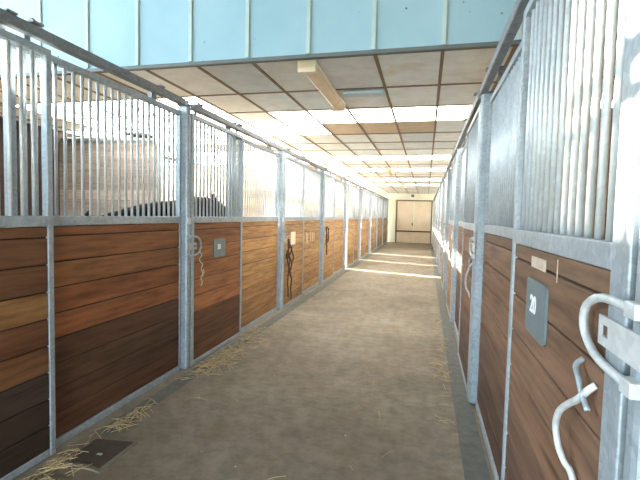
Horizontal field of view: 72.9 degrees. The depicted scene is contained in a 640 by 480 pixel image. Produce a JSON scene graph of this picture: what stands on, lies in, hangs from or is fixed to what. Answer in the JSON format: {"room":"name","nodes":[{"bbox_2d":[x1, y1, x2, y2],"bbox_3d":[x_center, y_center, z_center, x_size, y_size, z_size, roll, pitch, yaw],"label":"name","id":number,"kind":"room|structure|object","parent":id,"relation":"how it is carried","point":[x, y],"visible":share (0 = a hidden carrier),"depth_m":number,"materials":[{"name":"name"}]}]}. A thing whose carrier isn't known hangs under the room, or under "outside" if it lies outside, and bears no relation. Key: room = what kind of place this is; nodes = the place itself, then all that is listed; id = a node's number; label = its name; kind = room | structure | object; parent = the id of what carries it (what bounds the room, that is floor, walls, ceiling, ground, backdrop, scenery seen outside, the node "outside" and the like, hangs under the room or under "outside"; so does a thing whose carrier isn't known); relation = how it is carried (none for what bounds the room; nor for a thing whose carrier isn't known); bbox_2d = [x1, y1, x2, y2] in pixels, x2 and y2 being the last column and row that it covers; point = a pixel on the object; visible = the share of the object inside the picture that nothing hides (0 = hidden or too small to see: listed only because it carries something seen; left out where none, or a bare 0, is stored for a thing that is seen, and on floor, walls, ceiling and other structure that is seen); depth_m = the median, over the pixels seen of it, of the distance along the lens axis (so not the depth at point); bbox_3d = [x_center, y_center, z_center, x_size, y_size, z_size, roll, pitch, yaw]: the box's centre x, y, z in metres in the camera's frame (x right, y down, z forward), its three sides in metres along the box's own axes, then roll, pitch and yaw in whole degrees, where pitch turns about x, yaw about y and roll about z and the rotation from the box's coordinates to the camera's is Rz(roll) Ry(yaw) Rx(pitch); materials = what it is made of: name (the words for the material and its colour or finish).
{"room":"farm building","nodes":[
{"label":"farm building","id":0,"kind":"room"},
{"bbox_2d":[0,117,201,215],"bbox_3d":[-3.384,-1.764,12.306,0.100,4.896,28.450,2,3,14],"label":"wall","id":1,"kind":"structure","parent":0,"point":[60,134],"depth_m":6.94,"materials":[{"name":"white paint"}]},
{"bbox_2d":[59,142,156,225],"bbox_3d":[-2.610,-0.309,7.116,3.955,2.626,0.050,2,3,14],"label":"wall partition","id":2,"kind":"structure","parent":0,"point":[69,145],"depth_m":7.31,"materials":[{"name":"brown wood"}]},
{"bbox_2d":[60,136,162,201],"bbox_3d":[-3.527,-0.389,7.336,1.964,2.683,0.110,2,3,14],"label":"trim","id":3,"kind":"structure","parent":2,"relation":"attached to","point":[78,139],"depth_m":7.10,"materials":[{"name":"metal"}]},
{"bbox_2d":[121,132,152,137],"bbox_3d":[-3.003,-1.716,7.085,0.605,0.105,0.085,2,3,14],"label":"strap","id":4,"kind":"object","parent":3,"relation":"on","point":[128,133],"visible":0.58,"depth_m":7.05,"materials":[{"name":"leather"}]},
{"bbox_2d":[156,164,318,221],"bbox_3d":[-1.970,-0.405,9.738,3.955,2.546,0.050,2,3,14],"label":"wall partition","id":5,"kind":"structure","parent":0,"point":[309,165],"depth_m":9.74,"materials":[{"name":"white paint"}]},
{"bbox_2d":[13,242,493,479],"bbox_3d":[1.753,0.947,11.191,10.600,0.156,28.450,2,3,14],"label":"floor","id":6,"kind":"structure","parent":0,"point":[317,417],"depth_m":3.42,"materials":[{"name":"concrete"}]},
{"bbox_2d":[21,398,156,479],"bbox_3d":[-1.369,1.266,2.698,0.335,0.046,1.344,2,3,14],"label":"straw","id":7,"kind":"object","parent":6,"relation":"on","point":[148,406],"visible":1,"depth_m":2.54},
{"bbox_2d":[2,40,180,447],"bbox_3d":[-1.496,0.068,3.168,0.056,2.385,1.670,2,3,14],"label":"panel","id":8,"kind":"object","parent":6,"relation":"on","point":[117,287],"visible":0.62,"depth_m":3.09,"materials":[{"name":"brown wood"}]},
{"bbox_2d":[0,8,185,105],"bbox_3d":[-1.541,-1.148,2.616,0.120,0.105,2.540,2,3,14],"label":"door track","id":9,"kind":"object","parent":8,"relation":"attached to","point":[9,18],"visible":0.96,"depth_m":2.66,"materials":[{"name":"metal"}]},
{"bbox_2d":[0,17,55,479],"bbox_3d":[-1.705,0.066,1.990,0.085,2.504,1.155,2,3,14],"label":"door","id":10,"kind":"structure","parent":9,"relation":"hanging from","point":[27,323],"depth_m":2.40,"materials":[{"name":"brown wood"}]},
{"bbox_2d":[64,438,137,472],"bbox_3d":[-1.340,1.287,2.632,0.290,0.022,0.340,2,3,14],"label":"drain cover","id":11,"kind":"object","parent":6,"relation":"on","point":[102,452],"visible":1,"depth_m":2.60,"materials":[{"name":"metal"}]},
{"bbox_2d":[176,101,201,368],"bbox_3d":[-1.235,-0.029,4.096,0.138,2.485,0.254,2,3,14],"label":"post","id":12,"kind":"object","parent":6,"relation":"on","point":[186,246],"visible":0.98,"depth_m":3.99,"materials":[{"name":"metal"}]},
{"bbox_2d":[199,252,204,285],"bbox_3d":[-1.131,0.274,4.139,0.028,0.326,0.082,2,3,14],"label":"twine","id":13,"kind":"object","parent":12,"relation":"hanging from","point":[203,272],"visible":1,"depth_m":4.14,"materials":[{"name":"beige fabric"}]},
{"bbox_2d":[177,326,268,379],"bbox_3d":[-0.873,1.172,4.669,0.414,0.029,1.937,2,3,14],"label":"straw","id":14,"kind":"object","parent":6,"relation":"on","point":[248,336],"visible":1,"depth_m":4.37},
{"bbox_2d":[227,135,279,331],"bbox_3d":[-0.855,-0.068,5.787,0.056,2.385,1.670,2,3,14],"label":"panel","id":15,"kind":"object","parent":6,"relation":"on","point":[260,236],"visible":0.57,"depth_m":5.85,"materials":[{"name":"brown wood"}]},
{"bbox_2d":[190,104,282,150],"bbox_3d":[-0.901,-1.285,5.235,0.120,0.105,2.540,2,3,14],"label":"door track","id":16,"kind":"object","parent":15,"relation":"attached to","point":[196,108],"visible":0.91,"depth_m":4.81,"materials":[{"name":"metal"}]},
{"bbox_2d":[189,102,243,366],"bbox_3d":[-1.064,-0.071,4.609,0.085,2.504,1.155,2,3,14],"label":"door","id":17,"kind":"structure","parent":16,"relation":"hanging from","point":[215,305],"depth_m":4.53,"materials":[{"name":"brown wood"}]},
{"bbox_2d":[276,148,287,309],"bbox_3d":[-0.595,-0.166,6.715,0.138,2.485,0.254,2,3,14],"label":"post","id":18,"kind":"object","parent":6,"relation":"on","point":[281,234],"visible":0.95,"depth_m":6.61,"materials":[{"name":"metal"}]},
{"bbox_2d":[285,239,293,298],"bbox_3d":[-0.481,0.464,6.852,0.081,0.986,0.321,2,3,14],"label":"halter","id":19,"kind":"object","parent":18,"relation":"hanging from","point":[288,254],"visible":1,"depth_m":6.82,"materials":[{"name":"leather"}]},
{"bbox_2d":[297,165,320,293],"bbox_3d":[-0.215,-0.205,8.407,0.056,2.385,1.670,2,3,14],"label":"panel","id":20,"kind":"object","parent":6,"relation":"on","point":[312,211],"visible":0.73,"depth_m":8.57,"materials":[{"name":"brown wood"}]},
{"bbox_2d":[284,149,324,169],"bbox_3d":[-0.260,-1.421,7.854,0.120,0.105,2.540,2,3,14],"label":"door track","id":21,"kind":"object","parent":20,"relation":"attached to","point":[298,157],"visible":0.89,"depth_m":7.50,"materials":[{"name":"metal"}]},
{"bbox_2d":[282,147,306,308],"bbox_3d":[-0.424,-0.207,7.229,0.085,2.504,1.155,2,3,14],"label":"door","id":22,"kind":"structure","parent":21,"relation":"hanging from","point":[295,191],"depth_m":7.24,"materials":[{"name":"brown wood"}]},
{"bbox_2d":[194,320,439,479],"bbox_3d":[0.064,1.229,4.067,1.834,0.026,3.444,3,4,23],"label":"straw","id":23,"kind":"object","parent":6,"relation":"on","point":[313,320],"visible":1,"depth_m":3.39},
{"bbox_2d":[319,169,325,283],"bbox_3d":[0.046,-0.302,9.335,0.138,2.485,0.254,2,3,14],"label":"post","id":24,"kind":"object","parent":6,"relation":"on","point":[322,225],"visible":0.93,"depth_m":9.23,"materials":[{"name":"metal"}]},
{"bbox_2d":[326,227,328,254],"bbox_3d":[0.155,0.017,9.405,0.045,0.620,0.226,2,3,14],"label":"lead rope","id":25,"kind":"object","parent":24,"relation":"hanging from","point":[326,227],"visible":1,"depth_m":9.38,"materials":[{"name":"brown fabric"}]},
{"bbox_2d":[334,179,344,273],"bbox_3d":[0.426,-0.341,11.026,0.056,2.385,1.670,2,3,14],"label":"panel","id":26,"kind":"object","parent":6,"relation":"on","point":[340,185],"visible":0.62,"depth_m":11.27,"materials":[{"name":"brown wood"}]},
{"bbox_2d":[325,168,346,180],"bbox_3d":[0.381,-1.558,10.474,0.120,0.105,2.540,2,3,14],"label":"door track","id":27,"kind":"object","parent":26,"relation":"attached to","point":[326,170],"visible":0.85,"depth_m":10.22,"materials":[{"name":"metal"}]},
{"bbox_2d":[322,167,336,282],"bbox_3d":[0.217,-0.344,9.848,0.085,2.504,1.155,2,3,14],"label":"door","id":28,"kind":"structure","parent":27,"relation":"hanging from","point":[330,181],"depth_m":9.88,"materials":[{"name":"brown wood"}]},
{"bbox_2d":[343,180,347,268],"bbox_3d":[0.687,-0.439,11.954,0.138,2.485,0.254,2,3,14],"label":"post","id":29,"kind":"object","parent":6,"relation":"on","point":[345,192],"visible":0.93,"depth_m":11.85,"materials":[{"name":"metal"}]},
{"bbox_2d":[353,187,359,262],"bbox_3d":[1.067,-0.477,13.645,0.056,2.385,1.670,2,3,14],"label":"panel","id":30,"kind":"object","parent":6,"relation":"on","point":[357,190],"visible":0.48,"depth_m":14.09,"materials":[{"name":"brown wood"}]},
{"bbox_2d":[347,179,361,187],"bbox_3d":[1.021,-1.694,13.093,0.120,0.105,2.540,2,3,14],"label":"door track","id":31,"kind":"object","parent":30,"relation":"attached to","point":[348,180],"visible":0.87,"depth_m":12.70,"materials":[{"name":"metal"}]},
{"bbox_2d":[345,179,356,267],"bbox_3d":[0.922,-0.494,12.729,0.085,2.504,1.155,2,3,14],"label":"door","id":32,"kind":"structure","parent":31,"relation":"hanging from","point":[351,188],"depth_m":12.64,"materials":[{"name":"brown wood"}]},
{"bbox_2d":[358,187,361,259],"bbox_3d":[1.327,-0.575,14.573,0.138,2.485,0.254,2,3,14],"label":"post","id":33,"kind":"object","parent":6,"relation":"on","point":[360,188],"visible":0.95,"depth_m":14.46,"materials":[{"name":"metal"}]},
{"bbox_2d":[365,192,369,254],"bbox_3d":[1.707,-0.614,16.265,0.056,2.385,1.670,2,3,14],"label":"panel","id":34,"kind":"object","parent":6,"relation":"on","point":[368,193],"visible":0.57,"depth_m":16.68,"materials":[{"name":"brown wood"}]},
{"bbox_3d":[1.662,-1.831,15.713,0.120,0.105,2.540,2,3,14],"label":"door track","id":35,"kind":"object","parent":34,"relation":"attached to","visible":0},
{"bbox_2d":[360,186,366,258],"bbox_3d":[1.536,-0.624,15.242,0.085,2.504,1.155,2,3,14],"label":"door","id":36,"kind":"structure","parent":35,"relation":"hanging from","point":[363,192],"depth_m":15.22,"materials":[{"name":"brown wood"}]},
{"bbox_2d":[368,192,371,252],"bbox_3d":[1.968,-0.712,17.193,0.138,2.485,0.254,2,3,14],"label":"post","id":37,"kind":"object","parent":6,"relation":"on","point":[369,192],"visible":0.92,"depth_m":17.08,"materials":[{"name":"metal"}]},
{"bbox_2d":[374,195,376,249],"bbox_3d":[2.348,-0.750,18.884,0.056,2.385,1.670,2,3,14],"label":"panel","id":38,"kind":"object","parent":6,"relation":"on","point":[375,195],"visible":0.46,"depth_m":19.33,"materials":[{"name":"brown wood"}]},
{"bbox_3d":[2.303,-1.967,18.332,0.120,0.105,2.540,2,3,14],"label":"door track","id":39,"kind":"object","parent":38,"relation":"attached to","visible":0},
{"bbox_2d":[370,190,375,252],"bbox_3d":[2.191,-0.764,17.919,0.085,2.504,1.155,2,3,14],"label":"door","id":40,"kind":"structure","parent":39,"relation":"hanging from","point":[372,195],"depth_m":17.86,"materials":[{"name":"brown wood"}]},
{"bbox_2d":[376,195,378,248],"bbox_3d":[2.609,-0.848,19.812,0.138,2.485,0.254,2,3,14],"label":"post","id":41,"kind":"object","parent":6,"relation":"on","point":[377,222],"visible":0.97,"depth_m":19.71,"materials":[{"name":"metal"}]},
{"bbox_2d":[380,198,382,245],"bbox_3d":[2.989,-0.887,21.503,0.056,2.385,1.670,2,3,14],"label":"panel","id":42,"kind":"object","parent":6,"relation":"on","point":[381,198],"visible":0.41,"depth_m":21.93,"materials":[{"name":"brown wood"}]},
{"bbox_3d":[2.943,-2.103,20.951,0.120,0.105,2.540,2,3,14],"label":"door track","id":43,"kind":"object","parent":42,"relation":"attached to","visible":0},
{"bbox_2d":[377,197,380,247],"bbox_3d":[2.780,-0.889,20.325,0.085,2.504,1.155,2,3,14],"label":"door","id":44,"kind":"structure","parent":43,"relation":"hanging from","point":[379,202],"depth_m":20.40,"materials":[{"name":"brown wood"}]},
{"bbox_2d":[382,198,383,244],"bbox_3d":[3.249,-0.984,22.431,0.138,2.485,0.254,2,3,14],"label":"post","id":45,"kind":"object","parent":6,"relation":"on","point":[382,198],"visible":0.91,"depth_m":22.32,"materials":[{"name":"metal"}]},
{"bbox_2d":[385,200,387,242],"bbox_3d":[3.630,-1.023,24.123,0.056,2.385,1.670,2,3,14],"label":"panel","id":46,"kind":"object","parent":6,"relation":"on","point":[386,200],"visible":0.37,"depth_m":24.55,"materials":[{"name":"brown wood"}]},
{"bbox_3d":[3.584,-2.240,23.571,0.120,0.105,2.540,2,3,14],"label":"door track","id":47,"kind":"object","parent":46,"relation":"attached to","visible":0},
{"bbox_2d":[383,196,385,243],"bbox_3d":[3.420,-1.026,22.945,0.085,2.504,1.155,2,3,14],"label":"door","id":48,"kind":"structure","parent":47,"relation":"hanging from","point":[384,223],"depth_m":23.02,"materials":[{"name":"brown wood"}]},
{"bbox_2d":[386,200,388,241],"bbox_3d":[3.890,-1.121,25.051,0.138,2.485,0.254,2,3,14],"label":"post","id":49,"kind":"object","parent":6,"relation":"on","point":[387,200],"visible":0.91,"depth_m":24.94,"materials":[{"name":"metal"}]},
{"bbox_2d":[433,199,434,239],"bbox_3d":[5.772,-0.891,21.837,0.138,2.485,0.289,2,3,14],"label":"post","id":50,"kind":"object","parent":6,"relation":"on","point":[434,199],"visible":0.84,"depth_m":21.71,"materials":[{"name":"metal"}]},
{"bbox_2d":[434,201,435,246],"bbox_3d":[5.132,-0.755,19.218,0.138,2.485,0.289,2,3,14],"label":"post","id":51,"kind":"object","parent":6,"relation":"on","point":[435,201],"visible":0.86,"depth_m":19.09,"materials":[{"name":"metal"}]},
{"bbox_2d":[435,193,437,255],"bbox_3d":[4.491,-0.618,16.599,0.138,2.485,0.289,2,3,14],"label":"post","id":52,"kind":"object","parent":6,"relation":"on","point":[437,193],"visible":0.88,"depth_m":16.48,"materials":[{"name":"metal"}]},
{"bbox_2d":[436,188,440,263],"bbox_3d":[3.850,-0.482,13.979,0.138,2.485,0.289,2,3,14],"label":"post","id":53,"kind":"object","parent":6,"relation":"on","point":[439,188],"visible":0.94,"depth_m":13.86,"materials":[{"name":"metal"}]},
{"bbox_2d":[439,180,444,273],"bbox_3d":[3.210,-0.346,11.360,0.138,2.485,0.289,2,3,14],"label":"post","id":54,"kind":"object","parent":6,"relation":"on","point":[443,182],"visible":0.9,"depth_m":11.24,"materials":[{"name":"metal"}]},
{"bbox_2d":[431,318,459,434],"bbox_3d":[1.282,1.224,4.655,0.237,0.027,3.515,2,3,15],"label":"straw","id":55,"kind":"object","parent":6,"relation":"on","point":[438,318],"visible":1,"depth_m":4.15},
{"bbox_2d":[443,169,451,291],"bbox_3d":[2.569,-0.209,8.741,0.138,2.485,0.289,2,3,14],"label":"post","id":56,"kind":"object","parent":6,"relation":"on","point":[448,171],"visible":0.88,"depth_m":8.62,"materials":[{"name":"metal"}]},
{"bbox_2d":[445,170,451,295],"bbox_3d":[2.364,-0.108,7.781,0.056,2.385,1.670,2,3,14],"label":"panel","id":57,"kind":"object","parent":6,"relation":"on","point":[451,170],"visible":0.17,"depth_m":8.53,"materials":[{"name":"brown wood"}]},
{"bbox_2d":[447,147,456,169],"bbox_3d":[2.237,-1.328,7.249,0.120,0.105,2.540,2,3,14],"label":"door track","id":58,"kind":"object","parent":57,"relation":"attached to","point":[449,164],"visible":0.61,"depth_m":6.96,"materials":[{"name":"metal"}]},
{"bbox_2d":[446,146,456,318],"bbox_3d":[2.010,-0.116,6.638,0.085,2.504,1.155,2,3,14],"label":"door","id":59,"kind":"structure","parent":58,"relation":"hanging from","point":[453,174],"depth_m":6.73,"materials":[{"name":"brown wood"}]},
{"bbox_2d":[450,147,463,323],"bbox_3d":[1.928,-0.073,6.121,0.138,2.485,0.289,2,3,14],"label":"post","id":60,"kind":"object","parent":6,"relation":"on","point":[454,234],"visible":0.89,"depth_m":6.00,"materials":[{"name":"metal"}]},
{"bbox_2d":[454,144,465,337],"bbox_3d":[1.724,0.028,5.162,0.056,2.385,1.670,2,3,14],"label":"panel","id":61,"kind":"object","parent":6,"relation":"on","point":[463,153],"visible":0.38,"depth_m":5.68,"materials":[{"name":"brown wood"}]},
{"bbox_2d":[456,92,481,148],"bbox_3d":[1.597,-1.192,4.629,0.120,0.105,2.540,2,3,14],"label":"door track","id":62,"kind":"object","parent":61,"relation":"attached to","point":[477,101],"visible":0.66,"depth_m":4.24,"materials":[{"name":"metal"}]},
{"bbox_2d":[457,90,480,398],"bbox_3d":[1.370,0.020,4.019,0.085,2.504,1.155,2,3,14],"label":"door","id":63,"kind":"structure","parent":62,"relation":"hanging from","point":[472,144],"depth_m":4.00,"materials":[{"name":"brown wood"}]},
{"bbox_2d":[468,91,493,403],"bbox_3d":[1.288,0.064,3.502,0.138,2.485,0.289,2,3,14],"label":"post","id":64,"kind":"object","parent":6,"relation":"on","point":[477,248],"visible":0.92,"depth_m":3.38,"materials":[{"name":"metal"}]},
{"bbox_2d":[475,41,521,479],"bbox_3d":[1.083,0.164,2.542,0.056,2.385,1.670,2,3,14],"label":"panel","id":65,"kind":"object","parent":6,"relation":"on","point":[504,101],"visible":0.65,"depth_m":2.69,"materials":[{"name":"brown wood"}]},
{"bbox_2d":[480,0,528,92],"bbox_3d":[0.956,-1.055,2.010,0.120,0.105,2.540,2,3,14],"label":"door track","id":66,"kind":"object","parent":65,"relation":"attached to","point":[515,20],"visible":0.92,"depth_m":2.36,"materials":[{"name":"metal"}]},
{"bbox_2d":[501,0,639,479],"bbox_3d":[0.729,0.157,1.399,0.085,2.504,1.155,2,3,14],"label":"door","id":67,"kind":"structure","parent":66,"relation":"hanging from","point":[565,417],"depth_m":1.21,"materials":[{"name":"brown wood"}]},
{"bbox_2d":[579,229,639,479],"bbox_3d":[0.647,0.200,0.882,0.138,2.485,0.289,2,3,14],"label":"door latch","id":68,"kind":"object","parent":6,"relation":"on","point":[624,342],"visible":1,"depth_m":0.80,"materials":[{"name":"metal"}]},
{"bbox_3d":[3.005,-0.245,10.400,0.056,2.385,1.670,2,3,14],"label":"panel","id":69,"kind":"object","parent":6,"relation":"on","visible":0},
{"bbox_2d":[442,168,447,180],"bbox_3d":[2.878,-1.464,9.868,0.120,0.105,2.540,2,3,14],"label":"door track","id":70,"kind":"object","parent":69,"relation":"attached to","point":[446,170],"visible":0.63,"depth_m":9.61,"materials":[{"name":"metal"}]},
{"bbox_2d":[441,172,446,288],"bbox_3d":[2.651,-0.253,9.257,0.085,2.504,1.155,2,3,14],"label":"door","id":71,"kind":"structure","parent":70,"relation":"hanging from","point":[445,188],"depth_m":9.45,"materials":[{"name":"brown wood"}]},
{"bbox_2d":[244,119,314,159],"bbox_3d":[2.635,-2.937,14.226,10.800,0.100,21.950,2,3,14],"label":"skylight","id":72,"kind":"structure","parent":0,"point":[267,121],"depth_m":10.09,"materials":[{"name":"white glass"}]},
{"bbox_2d":[0,40,616,193],"bbox_3d":[2.604,-2.118,14.225,10.592,0.015,21.842,2,3,14],"label":"ceiling","id":73,"kind":"structure","parent":0,"point":[459,66],"depth_m":5.39,"materials":[{"name":"tile"}]},
{"bbox_2d":[0,46,614,193],"bbox_3d":[2.604,-2.105,14.226,10.600,0.012,21.850,2,3,14],"label":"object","id":74,"kind":"structure","parent":73,"relation":"attached to","point":[513,50],"depth_m":6.20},
{"bbox_2d":[298,59,345,111],"bbox_3d":[0.054,-1.541,4.442,0.160,0.102,1.448,2,3,14],"label":"lamp","id":75,"kind":"object","parent":73,"relation":"attached to","point":[311,69],"visible":1,"depth_m":4.15,"materials":[{"name":"plastic"}]},
{"bbox_2d":[305,69,342,108],"bbox_3d":[0.054,-1.530,4.443,0.124,0.060,1.340,2,3,14],"label":"diffuser","id":76,"kind":"object","parent":75,"relation":"attached to","point":[318,78],"depth_m":4.33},
{"bbox_2d":[343,89,385,97],"bbox_3d":[0.478,-1.572,4.656,0.440,0.030,0.140,2,3,14],"label":"ceiling strip","id":77,"kind":"object","parent":73,"relation":"hanging from","point":[363,93],"visible":1,"depth_m":4.62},
{"bbox_2d":[385,167,394,175],"bbox_3d":[2.012,-1.958,12.445,0.160,0.102,1.508,2,3,14],"label":"lamp","id":78,"kind":"object","parent":73,"relation":"attached to","point":[389,170],"visible":1,"depth_m":12.12,"materials":[{"name":"plastic"}]},
{"bbox_2d":[0,0,619,238],"bbox_3d":[-0.046,-1.187,3.658,10.700,4.898,0.055,2,3,14],"label":"wall","id":79,"kind":"structure","parent":0,"point":[277,27],"depth_m":3.73,"materials":[{"name":"paint"}]},
{"bbox_2d":[37,0,522,71],"bbox_3d":[-0.077,-2.594,3.556,9.842,2.080,0.015,2,3,14],"label":"strips","id":80,"kind":"object","parent":79,"relation":"attached to","point":[190,2],"visible":0.84,"depth_m":3.73,"materials":[{"name":"white metal"}]},
{"bbox_2d":[0,33,617,79],"bbox_3d":[0.005,-1.530,3.604,10.600,0.030,0.050,2,3,14],"label":"trim","id":81,"kind":"structure","parent":79,"relation":"attached to","point":[480,45],"depth_m":3.61,"materials":[{"name":"grey metal"}]},
{"bbox_2d":[378,193,435,243],"bbox_3d":[5.136,-1.644,24.943,10.700,3.600,0.100,2,3,14],"label":"wall","id":82,"kind":"structure","parent":0,"point":[392,197],"depth_m":25.09,"materials":[{"name":"beige paint"}]},
{"bbox_2d":[396,201,430,242],"bbox_3d":[5.364,-1.035,24.811,1.890,2.350,0.090,2,3,14],"label":"door","id":83,"kind":"structure","parent":82,"relation":"in","point":[413,217],"depth_m":24.81,"materials":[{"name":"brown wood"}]},
{"bbox_2d":[395,200,432,243],"bbox_3d":[5.367,-1.056,24.820,2.050,2.450,0.090,2,3,14],"label":"trim","id":84,"kind":"structure","parent":82,"relation":"attached to","point":[431,201],"depth_m":24.61,"materials":[{"name":"beige wood"}]},
{"bbox_3d":[-1.491,0.744,11.974,3.915,0.020,28.450,2,3,14],"label":"floor","id":85,"kind":"structure","parent":0,"visible":0},
{"bbox_2d":[76,193,224,225],"bbox_3d":[-1.918,0.244,5.279,1.923,1.679,0.631,-1,4,-33],"label":"horse","id":86,"kind":"object","parent":85,"relation":"on","point":[156,203],"visible":0.02,"depth_m":5.05},
{"bbox_3d":[3.646,-0.381,13.020,0.056,2.385,1.670,2,3,14],"label":"panel","id":87,"kind":"object","parent":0,"visible":0},
{"bbox_3d":[3.519,-1.601,12.487,0.120,0.105,2.540,2,3,14],"label":"door track","id":88,"kind":"object","parent":87,"relation":"attached to","visible":0},
{"bbox_2d":[438,179,441,270],"bbox_3d":[3.292,-0.389,11.877,0.085,2.504,1.155,2,3,14],"label":"door","id":89,"kind":"structure","parent":88,"relation":"hanging from","point":[441,179],"depth_m":12.18,"materials":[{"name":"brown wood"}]},
{"bbox_3d":[4.286,-0.518,15.639,0.056,2.385,1.670,2,3,14],"label":"panel","id":90,"kind":"object","parent":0,"visible":0},
{"bbox_3d":[4.159,-1.737,15.107,0.120,0.105,2.540,2,3,14],"label":"door track","id":91,"kind":"object","parent":90,"relation":"attached to","visible":0},
{"bbox_2d":[436,186,438,261],"bbox_3d":[3.933,-0.525,14.496,0.085,2.504,1.155,2,3,14],"label":"door","id":92,"kind":"structure","parent":91,"relation":"hanging from","point":[438,186],"depth_m":14.77,"materials":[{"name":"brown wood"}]},
{"bbox_3d":[4.927,-0.654,18.258,0.056,2.385,1.670,2,3,14],"label":"panel","id":93,"kind":"object","parent":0,"visible":0},
{"bbox_3d":[4.800,-1.874,17.726,0.120,0.105,2.540,2,3,14],"label":"door track","id":94,"kind":"object","parent":93,"relation":"attached to","visible":0},
{"bbox_2d":[434,191,436,253],"bbox_3d":[4.573,-0.662,17.115,0.085,2.504,1.155,2,3,14],"label":"door","id":95,"kind":"structure","parent":94,"relation":"hanging from","point":[436,191],"depth_m":17.53,"materials":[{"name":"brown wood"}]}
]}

